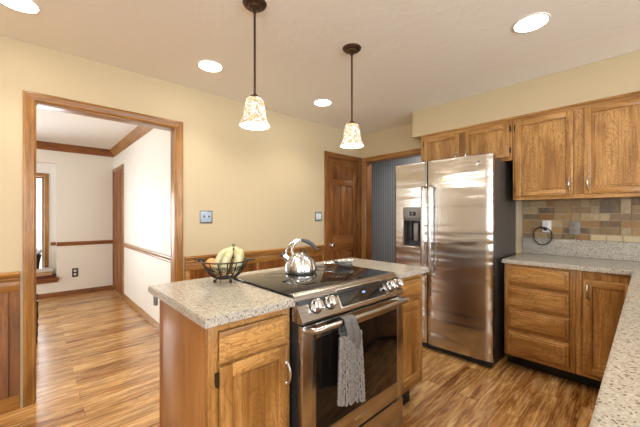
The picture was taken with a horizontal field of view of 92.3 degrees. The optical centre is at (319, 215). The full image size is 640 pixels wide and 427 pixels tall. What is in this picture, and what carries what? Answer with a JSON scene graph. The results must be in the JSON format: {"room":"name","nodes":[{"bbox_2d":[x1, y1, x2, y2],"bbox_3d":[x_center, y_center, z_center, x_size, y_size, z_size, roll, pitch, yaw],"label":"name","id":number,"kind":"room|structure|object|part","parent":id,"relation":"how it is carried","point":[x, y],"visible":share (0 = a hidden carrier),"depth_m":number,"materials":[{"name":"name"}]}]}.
{"room":"kitchen","nodes":[
{"label":"kitchen","id":0,"kind":"room"},
{"bbox_2d":[36,149,113,293],"bbox_3d":[-5.143,0.054,4.056,4.230,2.440,0.250,0,0,-43],"label":"wall","id":1,"kind":"structure","parent":0,"point":[80,185],"depth_m":5.01,"materials":[{"name":"paint"}]},
{"bbox_2d":[36,173,48,267],"bbox_3d":[-4.878,0.151,4.359,1.542,1.635,0.108,0,0,-43],"label":"window","id":2,"kind":"structure","parent":1,"relation":"in","point":[44,176],"depth_m":4.84,"materials":[{"name":"brown wood"}]},
{"bbox_3d":[-4.901,0.151,4.384,1.432,1.525,0.040,0,0,-43],"label":"sash","id":3,"kind":"part","parent":2,"relation":"part of","materials":[{"name":"brown wood"}]},
{"bbox_2d":[36,277,58,283],"bbox_3d":[-4.769,1.002,4.282,1.725,0.073,0.170,0,0,-43],"label":"trim","id":4,"kind":"structure","parent":1,"relation":"attached to","point":[48,280],"depth_m":4.73,"materials":[{"name":"red wood"}]},
{"bbox_2d":[36,274,55,279],"bbox_3d":[-4.296,0.945,4.731,0.350,0.042,0.120,0,0,-43],"label":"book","id":5,"kind":"object","parent":4,"relation":"on","point":[52,275],"visible":0.54,"depth_m":4.73,"materials":[{"name":"brown paper"}]},
{"bbox_2d":[36,272,51,276],"bbox_3d":[-4.309,0.896,4.719,0.295,0.054,0.120,0,0,-43],"label":"book","id":6,"kind":"object","parent":5,"relation":"on","point":[42,273],"visible":0.43,"depth_m":4.71,"materials":[{"name":"brown paper"}]},
{"bbox_2d":[36,267,52,272],"bbox_3d":[-4.303,0.839,4.728,0.295,0.059,0.115,0,0,-43],"label":"book","id":7,"kind":"object","parent":6,"relation":"on","point":[46,269],"visible":0.54,"depth_m":4.72,"materials":[{"name":"grey paper"}]},
{"bbox_2d":[36,249,41,268],"bbox_3d":[-4.324,0.655,4.692,0.126,0.306,0.120,0,0,-43],"label":"flower vase","id":8,"kind":"object","parent":7,"relation":"on","point":[38,252],"visible":0.59,"depth_m":4.68,"materials":[{"name":"black"}]},
{"bbox_2d":[36,141,112,156],"bbox_3d":[-5.072,-1.073,3.907,4.130,0.116,0.064,0,0,-43],"label":"trim","id":9,"kind":"structure","parent":1,"relation":"attached to","point":[43,145],"depth_m":4.93,"materials":[{"name":"red wood"}]},
{"bbox_2d":[72,268,77,276],"bbox_3d":[-3.968,0.919,4.977,0.075,0.140,0.009,0,0,-43],"label":"wall outlet","id":10,"kind":"object","parent":1,"relation":"attached to","point":[74,270],"visible":1,"depth_m":4.97,"materials":[{"name":"brown plastic"}]},
{"bbox_2d":[38,285,112,299],"bbox_3d":[-5.089,1.236,3.925,4.130,0.075,0.014,0,0,-43],"label":"baseboard","id":11,"kind":"structure","parent":1,"relation":"attached to","point":[109,287],"depth_m":4.96,"materials":[{"name":"red wood"}]},
{"bbox_2d":[56,240,112,245],"bbox_3d":[-3.854,0.448,5.074,0.756,0.062,0.024,0,0,-43],"label":"trim","id":12,"kind":"structure","parent":1,"relation":"attached to","point":[98,241],"depth_m":5.04,"materials":[{"name":"red wood"}]},
{"bbox_2d":[114,128,170,323],"bbox_3d":[-2.498,0.054,4.251,0.100,2.440,3.679,0,0,-43],"label":"wall","id":13,"kind":"structure","parent":0,"point":[147,161],"depth_m":3.80,"materials":[{"name":"paint"}]},
{"bbox_2d":[113,164,123,297],"bbox_3d":[-3.313,0.236,5.035,0.020,2.076,0.802,0,0,-43],"label":"door","id":14,"kind":"structure","parent":13,"relation":"in","point":[118,172],"depth_m":4.99,"materials":[{"name":"brown wood"}]},
{"bbox_2d":[110,126,152,156],"bbox_3d":[-2.438,-1.073,4.067,0.064,0.116,3.329,0,0,-43],"label":"trim","id":15,"kind":"structure","parent":13,"relation":"attached to","point":[138,132],"depth_m":4.29,"materials":[{"name":"brown wood"}]},
{"bbox_2d":[123,294,159,331],"bbox_3d":[-2.157,1.236,3.803,0.014,0.075,2.559,0,0,-43],"label":"baseboard","id":16,"kind":"structure","parent":13,"relation":"attached to","point":[153,322],"depth_m":3.89,"materials":[{"name":"brown wood"}]},
{"bbox_2d":[122,243,170,262],"bbox_3d":[-2.160,0.445,3.799,0.024,0.062,2.559,0,0,-43],"label":"trim","id":17,"kind":"structure","parent":13,"relation":"attached to","point":[167,258],"depth_m":3.66,"materials":[{"name":"brown wood"}]},
{"bbox_2d":[0,35,360,406],"bbox_3d":[-1.992,0.054,2.127,7.197,2.440,0.115,0,0,-43],"label":"wall","id":18,"kind":"structure","parent":0,"point":[262,189],"depth_m":2.89,"materials":[{"name":"paint"}]},
{"bbox_2d":[0,271,19,413],"bbox_3d":[-3.275,0.821,0.820,3.538,0.906,0.040,0,0,-43],"label":"trim","id":19,"kind":"structure","parent":18,"relation":"attached to","point":[9,281],"depth_m":2.00,"materials":[{"name":"brown wood"}]},
{"bbox_2d":[23,90,182,406],"bbox_3d":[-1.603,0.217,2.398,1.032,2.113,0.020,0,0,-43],"label":"trim","id":20,"kind":"structure","parent":18,"relation":"attached to","point":[29,97],"depth_m":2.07,"materials":[{"name":"brown wood"}]},
{"bbox_2d":[200,210,211,223],"bbox_3d":[-1.070,0.011,2.896,0.122,0.122,0.020,0,0,-43],"label":"light switch","id":21,"kind":"object","parent":18,"relation":"attached to","point":[205,216],"visible":1,"depth_m":2.89,"materials":[{"name":"white plastic"}]},
{"bbox_2d":[185,244,325,279],"bbox_3d":[-0.573,0.821,3.348,1.738,0.906,0.040,0,0,-43],"label":"trim","id":22,"kind":"structure","parent":18,"relation":"attached to","point":[267,258],"depth_m":3.27,"materials":[{"name":"brown wood"}]},
{"bbox_2d":[315,212,321,220],"bbox_3d":[-0.019,0.008,3.885,0.110,0.118,0.011,0,0,-43],"label":"light switch","id":23,"kind":"object","parent":18,"relation":"attached to","point":[318,215],"visible":1,"depth_m":3.88,"materials":[{"name":"white plastic"}]},
{"bbox_2d":[328,158,356,260],"bbox_3d":[0.332,0.251,4.212,0.598,2.027,0.093,0,0,-43],"label":"door","id":24,"kind":"structure","parent":18,"relation":"in","point":[342,174],"depth_m":4.21,"materials":[{"name":"brown wood"}]},
{"bbox_2d":[324,151,361,260],"bbox_3d":[0.291,0.218,4.248,0.734,2.112,0.135,0,0,-43],"label":"trim","id":25,"kind":"structure","parent":18,"relation":"attached to","point":[327,154],"depth_m":4.27,"materials":[{"name":"brown wood"}]},
{"bbox_2d":[0,289,598,426],"bbox_3d":[-0.673,1.314,1.561,8.750,0.080,10.200,0,0,-43],"label":"floor","id":26,"kind":"structure","parent":0,"point":[98,358],"depth_m":2.31,"materials":[{"name":"brown wood"}]},
{"bbox_2d":[36,293,38,343],"bbox_3d":[-3.110,0.814,3.047,0.471,0.920,0.460,0,0,-43],"label":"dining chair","id":27,"kind":"object","parent":26,"relation":"on","point":[37,300],"visible":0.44,"depth_m":3.04,"materials":[{"name":"black"}]},
{"bbox_2d":[150,293,291,426],"bbox_3d":[-0.477,0.830,1.425,0.382,0.889,0.708,0,0,-43],"label":"base cabinet","id":28,"kind":"object","parent":26,"relation":"on","point":[238,373],"depth_m":1.21,"materials":[{"name":"brown wood"}]},
{"bbox_3d":[-0.816,0.412,1.518,0.014,0.054,0.108,0,0,-43],"label":"countertop bracket","id":29,"kind":"part","parent":28,"relation":"part of","materials":[{"name":"grey metal"}]},
{"bbox_3d":[-0.590,0.830,1.290,0.008,0.888,0.534,0,0,-43],"label":"panel","id":30,"kind":"part","parent":28,"relation":"part of","materials":[{"name":"brown wood"}]},
{"bbox_3d":[-0.250,0.477,1.210,0.304,0.113,0.022,0,0,-43],"label":"drawer","id":31,"kind":"part","parent":28,"relation":"part of","materials":[{"name":"brown wood"}]},
{"bbox_3d":[-0.251,0.843,1.211,0.304,0.592,0.020,0,0,-43],"label":"door","id":32,"kind":"part","parent":28,"relation":"part of","materials":[{"name":"brown wood"}]},
{"bbox_2d":[148,257,428,328],"bbox_3d":[-0.063,0.369,1.834,1.557,0.031,0.705,0,0,-43],"label":"countertop","id":33,"kind":"structure","parent":28,"relation":"on","point":[207,303],"depth_m":1.36,"materials":[{"name":"stone"}]},
{"bbox_2d":[194,257,255,282],"bbox_3d":[-0.514,0.292,1.663,0.251,0.124,0.249,0,0,-43],"label":"fruit bowl","id":34,"kind":"object","parent":33,"relation":"on","point":[242,267],"visible":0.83,"depth_m":1.61,"materials":[{"name":"grey metal"}]},
{"bbox_2d":[205,258,214,267],"bbox_3d":[-0.577,0.256,1.634,0.062,0.062,0.062,0,0,-43],"label":"orange","id":35,"kind":"object","parent":34,"relation":"in","point":[210,260],"visible":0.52,"depth_m":1.61,"materials":[{"name":"orange food"}]},
{"bbox_2d":[213,244,243,274],"bbox_3d":[-0.489,0.231,1.654,0.155,0.159,0.145,0,0,3],"label":"banana bunch","id":36,"kind":"object","parent":34,"relation":"in","point":[225,255],"visible":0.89,"depth_m":1.61,"materials":[{"name":"yellow food"}]},
{"bbox_3d":[-0.134,0.662,1.289,0.018,0.104,0.041,0,0,-43],"label":"handle","id":37,"kind":"part","parent":28,"relation":"part of","materials":[{"name":"silver metal"}]},
{"bbox_2d":[236,264,408,426],"bbox_3d":[0.030,0.809,1.744,0.785,0.930,0.682,0,0,-43],"label":"stove","id":38,"kind":"object","parent":26,"relation":"on","point":[333,292],"visible":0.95,"depth_m":1.54,"materials":[{"name":"silver metal"}]},
{"bbox_2d":[280,238,317,274],"bbox_3d":[-0.119,0.241,1.873,0.199,0.206,0.197,0,0,-43],"label":"kettle","id":39,"kind":"object","parent":38,"relation":"on","point":[299,263],"visible":1,"depth_m":1.82,"materials":[{"name":"silver metal"}]},
{"bbox_3d":[-0.198,0.260,1.870,0.075,0.067,0.049,0,0,-10],"label":"spout","id":40,"kind":"part","parent":39,"relation":"part of","materials":[{"name":"silver metal"}]},
{"bbox_3d":[-0.166,0.192,1.873,0.105,0.105,0.020,0,0,0],"label":"handle","id":41,"kind":"part","parent":39,"relation":"part of","materials":[{"name":"silver metal"}]},
{"bbox_3d":[-0.119,0.232,1.873,0.097,0.019,0.097,0,0,-43],"label":"lid","id":42,"kind":"part","parent":39,"relation":"part of","materials":[{"name":"silver metal"}]},
{"bbox_2d":[236,264,388,296],"bbox_3d":[-0.018,0.348,1.795,0.785,0.008,0.542,0,0,-43],"label":"cooktop","id":43,"kind":"object","parent":38,"relation":"in","point":[328,278],"depth_m":1.66,"materials":[{"name":"black glass"}]},
{"bbox_3d":[-0.010,0.397,1.357,0.062,0.065,0.061,0,0,-43],"label":"knob","id":44,"kind":"part","parent":38,"relation":"part of","materials":[{"name":"silver metal"}]},
{"bbox_3d":[0.055,0.397,1.417,0.062,0.065,0.061,0,0,-43],"label":"knob","id":45,"kind":"part","parent":38,"relation":"part of","materials":[{"name":"silver metal"}]},
{"bbox_2d":[323,259,355,265],"bbox_3d":[0.137,0.327,2.145,0.227,0.034,0.128,0,0,12],"label":"spoon rest","id":46,"kind":"object","parent":38,"relation":"on","point":[340,262],"visible":1,"depth_m":2.11,"materials":[{"name":"silver metal"}]},
{"bbox_3d":[0.170,0.327,2.138,0.145,0.034,0.142,0,0,-43],"label":"dish","id":47,"kind":"part","parent":46,"relation":"part of","materials":[{"name":"silver metal"}]},
{"bbox_3d":[0.181,0.401,1.580,0.777,0.116,0.089,0,0,-43],"label":"control panel","id":48,"kind":"part","parent":38,"relation":"part of","materials":[{"name":"silver metal"}]},
{"bbox_3d":[0.199,0.760,1.561,0.769,0.583,0.032,0,0,-43],"label":"oven door","id":49,"kind":"part","parent":38,"relation":"part of","materials":[{"name":"silver metal"}]},
{"bbox_2d":[337,315,364,406],"bbox_3d":[0.126,0.657,1.389,0.168,0.404,0.079,0,0,-43],"label":"dish towel","id":50,"kind":"object","parent":38,"relation":"hanging from","point":[351,382],"visible":0.99,"depth_m":1.36,"materials":[{"name":"grey fabric"}]},
{"bbox_3d":[0.223,0.480,1.514,0.734,0.036,0.083,0,0,-43],"label":"oven handle","id":51,"kind":"part","parent":38,"relation":"part of","materials":[{"name":"silver metal"}]},
{"bbox_3d":[0.197,1.139,1.563,0.769,0.160,0.034,0,0,-43],"label":"warming drawer","id":52,"kind":"part","parent":38,"relation":"part of","materials":[{"name":"silver metal"}]},
{"bbox_3d":[0.411,0.397,1.750,0.062,0.065,0.061,0,0,-43],"label":"knob","id":53,"kind":"part","parent":38,"relation":"part of","materials":[{"name":"silver metal"}]},
{"bbox_3d":[0.465,0.397,1.801,0.062,0.065,0.061,0,0,-43],"label":"knob","id":54,"kind":"part","parent":38,"relation":"part of","materials":[{"name":"silver metal"}]},
{"bbox_2d":[400,274,421,404],"bbox_3d":[0.394,0.830,2.186,0.358,0.888,0.566,0,0,-43],"label":"base cabinet","id":55,"kind":"object","parent":26,"relation":"on","point":[412,287],"visible":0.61,"depth_m":2.01,"materials":[{"name":"brown wood"}]},
{"bbox_3d":[0.585,0.479,1.991,0.285,0.120,0.022,0,0,-43],"label":"drawer","id":56,"kind":"part","parent":55,"relation":"part of","materials":[{"name":"brown wood"}]},
{"bbox_3d":[0.584,0.824,1.992,0.285,0.530,0.020,0,0,-43],"label":"door","id":57,"kind":"part","parent":55,"relation":"part of","materials":[{"name":"brown wood"}]},
{"bbox_2d":[395,153,515,367],"bbox_3d":[1.317,0.379,3.061,0.804,1.790,0.928,0,0,-43],"label":"refrigerator","id":58,"kind":"object","parent":26,"relation":"on","point":[455,218],"visible":0.88,"depth_m":2.73,"materials":[{"name":"grey metal"}]},
{"bbox_3d":[0.912,0.345,3.068,0.086,1.722,0.366,0,0,-43],"label":"freezer door","id":59,"kind":"part","parent":58,"relation":"part of","materials":[{"name":"silver metal"}]},
{"bbox_3d":[0.930,-0.018,3.033,0.061,0.134,0.212,0,0,-43],"label":"dispenser panel","id":60,"kind":"part","parent":58,"relation":"part of","materials":[{"name":"grey metal"}]},
{"bbox_3d":[0.975,0.139,2.895,0.072,0.854,0.036,0,0,-43],"label":"door handle","id":61,"kind":"part","parent":58,"relation":"part of","materials":[{"name":"silver metal"}]},
{"bbox_3d":[1.021,0.139,2.842,0.072,0.854,0.036,0,0,-43],"label":"door handle","id":62,"kind":"part","parent":58,"relation":"part of","materials":[{"name":"silver metal"}]},
{"bbox_3d":[1.233,0.345,2.724,0.088,1.722,0.550,0,0,-43],"label":"door","id":63,"kind":"part","parent":58,"relation":"part of","materials":[{"name":"silver metal"}]},
{"bbox_2d":[505,263,578,382],"bbox_3d":[1.919,0.833,2.609,0.622,0.882,0.464,0,0,-43],"label":"base cabinet","id":64,"kind":"object","parent":26,"relation":"on","point":[540,302],"visible":0.91,"depth_m":2.38,"materials":[{"name":"brown wood"}]},
{"bbox_3d":[1.697,1.036,2.407,0.022,0.180,0.397,0,0,-43],"label":"drawer","id":65,"kind":"part","parent":64,"relation":"part of","materials":[{"name":"brown wood"}]},
{"bbox_3d":[1.697,0.846,2.407,0.022,0.164,0.397,0,0,-43],"label":"drawer","id":66,"kind":"part","parent":64,"relation":"part of","materials":[{"name":"brown wood"}]},
{"bbox_3d":[1.697,0.663,2.407,0.022,0.162,0.397,0,0,-43],"label":"drawer","id":67,"kind":"part","parent":64,"relation":"part of","materials":[{"name":"brown wood"}]},
{"bbox_3d":[1.697,0.485,2.407,0.022,0.142,0.397,0,0,-43],"label":"drawer","id":68,"kind":"part","parent":64,"relation":"part of","materials":[{"name":"brown wood"}]},
{"bbox_2d":[576,270,630,389],"bbox_3d":[2.177,0.833,2.311,0.654,0.882,0.320,0,0,-43],"label":"base cabinet","id":69,"kind":"object","parent":26,"relation":"on","point":[600,297],"visible":0.67,"depth_m":2.16,"materials":[{"name":"brown wood"}]},
{"bbox_3d":[1.887,0.539,2.171,0.040,0.104,0.018,0,0,-43],"label":"handle","id":70,"kind":"part","parent":69,"relation":"part of","materials":[{"name":"silver metal"}]},
{"bbox_3d":[1.978,0.789,2.109,0.020,0.670,0.258,0,0,-43],"label":"door","id":71,"kind":"part","parent":69,"relation":"part of","materials":[{"name":"brown wood"}]},
{"bbox_3d":[1.550,0.833,1.120,2.795,0.882,0.608,0,0,-43],"label":"cabinet","id":72,"kind":"object","parent":26,"relation":"on","visible":0},
{"bbox_2d":[502,253,639,426],"bbox_3d":[1.349,0.376,1.425,3.077,0.032,1.438,0,0,-43],"label":"countertop","id":73,"kind":"structure","parent":72,"relation":"on","point":[617,404],"depth_m":0.83,"materials":[{"name":"beige stone"}]},
{"bbox_2d":[0,0,639,149],"bbox_3d":[-0.673,-1.181,1.561,8.750,0.100,10.200,0,0,-43],"label":"ceiling","id":74,"kind":"structure","parent":0,"point":[414,55],"depth_m":2.12,"materials":[{"name":"white paint"}]},
{"bbox_2d":[0,0,41,13],"bbox_3d":[-1.649,-1.161,1.675,0.196,0.010,0.196,0,0,-43],"label":"recessed light","id":75,"kind":"object","parent":74,"relation":"in","point":[25,6],"visible":1,"depth_m":1.70,"materials":[{"name":"white paint"}]},
{"bbox_2d":[197,60,222,71],"bbox_3d":[-0.854,-1.161,2.392,0.196,0.010,0.196,0,0,-43],"label":"recessed light","id":76,"kind":"object","parent":74,"relation":"in","point":[206,65],"visible":1,"depth_m":2.38,"materials":[{"name":"white paint"}]},
{"bbox_2d":[239,0,269,129],"bbox_3d":[-0.359,-0.830,1.689,0.166,0.673,0.166,0,0,-43],"label":"pendant lamp","id":77,"kind":"object","parent":74,"relation":"hanging from","point":[254,116],"visible":1,"depth_m":1.66,"materials":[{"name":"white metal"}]},
{"bbox_3d":[-0.359,-0.569,1.689,0.166,0.151,0.166,0,0,-43],"label":"lamp shade","id":78,"kind":"part","parent":77,"relation":"part of","materials":[{"name":"glass"}]},
{"bbox_3d":[-0.359,-0.900,1.689,0.019,0.472,0.020,0,0,-43],"label":"rod","id":79,"kind":"part","parent":77,"relation":"part of","materials":[{"name":"brown metal"}]},
{"bbox_2d":[313,99,331,105],"bbox_3d":[0.028,-1.161,3.162,0.196,0.010,0.196,0,0,-43],"label":"recessed light","id":80,"kind":"object","parent":74,"relation":"in","point":[319,102],"visible":1,"depth_m":3.14,"materials":[{"name":"white paint"}]},
{"bbox_2d":[340,43,363,148],"bbox_3d":[0.222,-0.826,2.140,0.166,0.681,0.166,0,0,-43],"label":"pendant lamp","id":81,"kind":"object","parent":74,"relation":"hanging from","point":[351,137],"visible":1,"depth_m":2.11,"materials":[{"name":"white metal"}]},
{"bbox_3d":[0.222,-0.896,2.140,0.019,0.480,0.020,0,0,-43],"label":"rod","id":82,"kind":"part","parent":81,"relation":"part of","materials":[{"name":"brown metal"}]},
{"bbox_3d":[0.222,-0.560,2.140,0.166,0.151,0.166,0,0,-43],"label":"lamp shade","id":83,"kind":"part","parent":81,"relation":"part of","materials":[{"name":"glass"}]},
{"bbox_2d":[512,12,550,32],"bbox_3d":[1.275,-1.161,1.857,0.196,0.010,0.196,0,0,-43],"label":"recessed light","id":84,"kind":"object","parent":74,"relation":"in","point":[534,21],"visible":1,"depth_m":1.84,"materials":[{"name":"white paint"}]},
{"bbox_2d":[372,156,420,262],"bbox_3d":[1.934,0.054,4.959,0.100,2.440,3.000,0,0,-43],"label":"wall","id":85,"kind":"structure","parent":0,"point":[383,173],"depth_m":5.68,"materials":[{"name":"paint"}]},
{"bbox_2d":[361,123,522,254],"bbox_3d":[2.706,0.054,2.307,0.110,2.440,6.271,0,0,-43],"label":"wall","id":86,"kind":"structure","parent":0,"point":[397,139],"depth_m":4.03,"materials":[{"name":"paint"}]},
{"bbox_2d":[362,148,420,259],"bbox_3d":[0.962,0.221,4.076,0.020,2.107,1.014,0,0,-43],"label":"trim","id":87,"kind":"structure","parent":86,"relation":"attached to","point":[414,151],"depth_m":4.40,"materials":[{"name":"brown wood"}]},
{"bbox_2d":[421,119,512,164],"bbox_3d":[1.529,-0.684,3.164,0.434,0.380,0.880,0,0,-43],"label":"upper cabinet","id":88,"kind":"object","parent":86,"relation":"attached to","point":[496,138],"visible":0.62,"depth_m":2.96,"materials":[{"name":"brown wood"}]},
{"bbox_3d":[1.258,-0.676,3.199,0.020,0.305,0.378,0,0,-43],"label":"door","id":89,"kind":"part","parent":88,"relation":"part of","materials":[{"name":"brown wood"}]},
{"bbox_3d":[1.554,-0.676,2.882,0.020,0.305,0.391,0,0,-43],"label":"door","id":90,"kind":"part","parent":88,"relation":"part of","materials":[{"name":"brown wood"}]},
{"bbox_2d":[413,50,639,139],"bbox_3d":[2.922,-1.021,1.714,0.385,0.290,5.110,0,0,-43],"label":"soffit","id":91,"kind":"object","parent":86,"relation":"attached to","point":[618,75],"depth_m":2.58,"materials":[{"name":"paint"}]},
{"bbox_2d":[513,94,639,201],"bbox_3d":[2.142,-0.506,2.508,0.434,0.736,0.907,0,0,-43],"label":"upper cabinet","id":92,"kind":"object","parent":86,"relation":"attached to","point":[589,151],"visible":1,"depth_m":2.40,"materials":[{"name":"brown wood"}]},
{"bbox_3d":[1.855,-0.498,2.560,0.020,0.661,0.396,0,0,-43],"label":"door","id":93,"kind":"part","parent":92,"relation":"part of","materials":[{"name":"brown wood"}]},
{"bbox_3d":[2.034,-0.253,2.335,0.040,0.104,0.018,0,0,-43],"label":"handle","id":94,"kind":"part","parent":92,"relation":"part of","materials":[{"name":"silver metal"}]},
{"bbox_3d":[2.171,-0.498,2.223,0.020,0.661,0.400,0,0,-43],"label":"door","id":95,"kind":"part","parent":92,"relation":"part of","materials":[{"name":"brown wood"}]},
{"bbox_2d":[523,238,639,261],"bbox_3d":[2.465,0.286,2.468,0.022,0.148,1.436,0,0,-43],"label":"backsplash","id":96,"kind":"structure","parent":86,"relation":"attached to","point":[627,251],"depth_m":2.64,"materials":[{"name":"beige stone"}]},
{"bbox_2d":[523,198,639,242],"bbox_3d":[2.486,0.036,2.452,0.012,0.352,1.488,0,0,-43],"label":"backsplash","id":97,"kind":"structure","parent":86,"relation":"attached to","point":[615,220],"depth_m":2.64,"materials":[{"name":"tile"}]},
{"bbox_2d":[533,226,552,244],"bbox_3d":[2.071,0.184,2.857,0.027,0.178,0.154,0,0,-43],"label":"coiled cable","id":98,"kind":"object","parent":97,"relation":"attached to","point":[544,228],"visible":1,"depth_m":2.84,"materials":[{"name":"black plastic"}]},
{"bbox_2d":[542,220,550,231],"bbox_3d":[2.104,0.098,2.852,0.014,0.108,0.068,0,0,-43],"label":"wall outlet","id":99,"kind":"object","parent":97,"relation":"attached to","point":[547,224],"visible":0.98,"depth_m":2.85,"materials":[{"name":"white plastic"}]},
{"bbox_2d":[569,221,579,234],"bbox_3d":[2.241,0.106,2.706,0.014,0.116,0.078,0,0,-43],"label":"wall outlet","id":100,"kind":"object","parent":97,"relation":"attached to","point":[574,226],"visible":1,"depth_m":2.70,"materials":[{"name":"grey plastic"}]},
{"bbox_3d":[2.762,-0.506,1.845,0.434,0.736,0.901,0,0,-43],"label":"upper cabinet","id":101,"kind":"object","parent":86,"relation":"attached to","visible":0},
{"bbox_2d":[420,91,639,137],"bbox_3d":[2.024,-0.866,2.383,0.016,0.020,2.696,0,0,-43],"label":"trim","id":102,"kind":"structure","parent":101,"relation":"attached to","point":[637,92],"depth_m":2.56,"materials":[{"name":"brown wood"}]},
{"label":"outside","id":103,"kind":"structure","parent":0,"visible":0},
{"bbox_2d":[36,230,41,267],"bbox_3d":[-19.368,1.624,20.703,60.000,0.100,36.000,0,0,-43],"label":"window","id":104,"kind":"structure","parent":103,"point":[38,232],"depth_m":18.80,"materials":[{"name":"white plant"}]}
]}

